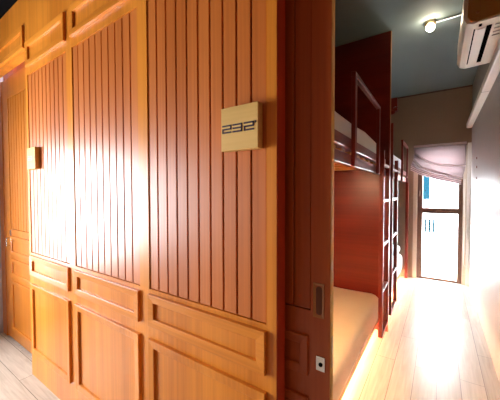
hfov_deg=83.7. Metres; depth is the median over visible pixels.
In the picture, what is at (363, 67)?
bunk bed
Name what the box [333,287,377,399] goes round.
mattress
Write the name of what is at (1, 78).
wall
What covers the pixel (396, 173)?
bunk bed
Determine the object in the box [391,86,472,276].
wall
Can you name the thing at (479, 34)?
air conditioner
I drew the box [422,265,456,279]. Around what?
floor
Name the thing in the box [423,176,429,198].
shutter
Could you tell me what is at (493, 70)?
cable trunking
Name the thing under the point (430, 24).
ceiling lamp
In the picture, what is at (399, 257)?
mattress
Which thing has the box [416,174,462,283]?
window
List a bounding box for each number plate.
[27,147,39,169]
[221,101,262,152]
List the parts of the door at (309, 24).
panel moulding, panel moulding, beadboard panel, pull plate, lock plate, strike plate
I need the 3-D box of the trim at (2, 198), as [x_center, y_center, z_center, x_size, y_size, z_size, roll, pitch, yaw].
[-2.351,0.096,2.671,0.112,2.392,0.036,1,2,34]
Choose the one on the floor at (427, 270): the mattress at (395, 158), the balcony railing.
the balcony railing
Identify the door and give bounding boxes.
[2,67,31,353]
[285,0,334,399]
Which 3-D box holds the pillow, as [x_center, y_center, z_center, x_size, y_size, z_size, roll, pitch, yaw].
[2.049,0.765,4.410,0.553,0.121,0.400,1,2,34]
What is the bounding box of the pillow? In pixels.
[392,245,399,255]
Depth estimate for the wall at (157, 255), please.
1.24 m
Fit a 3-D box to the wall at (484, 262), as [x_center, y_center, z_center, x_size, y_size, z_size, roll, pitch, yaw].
[2.103,-0.152,2.325,0.120,2.890,4.416,1,2,34]
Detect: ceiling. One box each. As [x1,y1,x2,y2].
[0,0,17,18]
[335,0,478,97]
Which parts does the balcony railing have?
handrail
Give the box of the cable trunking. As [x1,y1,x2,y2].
[466,39,499,127]
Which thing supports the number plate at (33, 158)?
attached to the wall at (157, 255)
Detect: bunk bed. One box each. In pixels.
[333,31,391,399]
[389,123,408,315]
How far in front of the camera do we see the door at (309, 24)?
0.91 m
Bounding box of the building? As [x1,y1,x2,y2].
[422,176,457,268]
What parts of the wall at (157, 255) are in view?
panel moulding, panel moulding, beadboard panel, panel moulding, panel moulding, panel moulding, beadboard panel, panel moulding, panel moulding, panel moulding, beadboard panel, panel moulding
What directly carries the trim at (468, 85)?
attached to the wall at (442, 117)
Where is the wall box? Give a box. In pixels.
[391,97,397,114]
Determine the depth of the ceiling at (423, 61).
2.74 m
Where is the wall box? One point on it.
(394, 101)
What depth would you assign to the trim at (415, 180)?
4.39 m
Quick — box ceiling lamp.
[424,13,461,31]
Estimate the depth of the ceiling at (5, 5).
2.14 m
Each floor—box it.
[0,276,499,399]
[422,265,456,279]
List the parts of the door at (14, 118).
beadboard panel, panel moulding, panel moulding, panel moulding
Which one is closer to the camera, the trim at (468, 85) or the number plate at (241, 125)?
the number plate at (241, 125)
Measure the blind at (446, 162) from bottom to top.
1.807 m
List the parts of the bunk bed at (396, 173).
rail, rail, guard post, corner post, guard post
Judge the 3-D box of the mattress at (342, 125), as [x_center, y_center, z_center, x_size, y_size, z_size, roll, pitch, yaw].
[0.362,-0.444,2.151,0.908,0.190,1.905,1,2,34]
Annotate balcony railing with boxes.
[423,217,457,266]
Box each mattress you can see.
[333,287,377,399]
[334,111,375,153]
[392,254,401,285]
[393,155,400,168]
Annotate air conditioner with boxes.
[457,0,499,68]
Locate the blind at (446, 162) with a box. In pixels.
[411,142,469,266]
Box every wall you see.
[0,0,284,399]
[0,77,2,332]
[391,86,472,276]
[469,63,499,383]
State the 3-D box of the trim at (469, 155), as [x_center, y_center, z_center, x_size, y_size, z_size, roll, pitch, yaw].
[3.157,0.210,4.032,0.045,2.070,0.025,1,2,34]
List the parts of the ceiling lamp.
bulb, lamp arm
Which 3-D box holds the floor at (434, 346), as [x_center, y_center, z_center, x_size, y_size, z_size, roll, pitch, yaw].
[-0.183,1.343,2.531,4.090,0.100,6.716,1,2,34]
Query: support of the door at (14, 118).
in the wall at (157, 255)
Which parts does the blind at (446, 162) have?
fabric panel, hem rod, hem rod, hem rod, hem rod, fabric panel, fabric panel, hem rod, head rail, pull cord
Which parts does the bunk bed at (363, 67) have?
guard post, rail, rail, guard rail, guard post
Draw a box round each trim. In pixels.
[0,82,8,334]
[398,85,472,98]
[412,145,467,284]
[465,142,471,285]
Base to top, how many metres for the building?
17.500 m
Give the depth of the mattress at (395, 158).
3.70 m

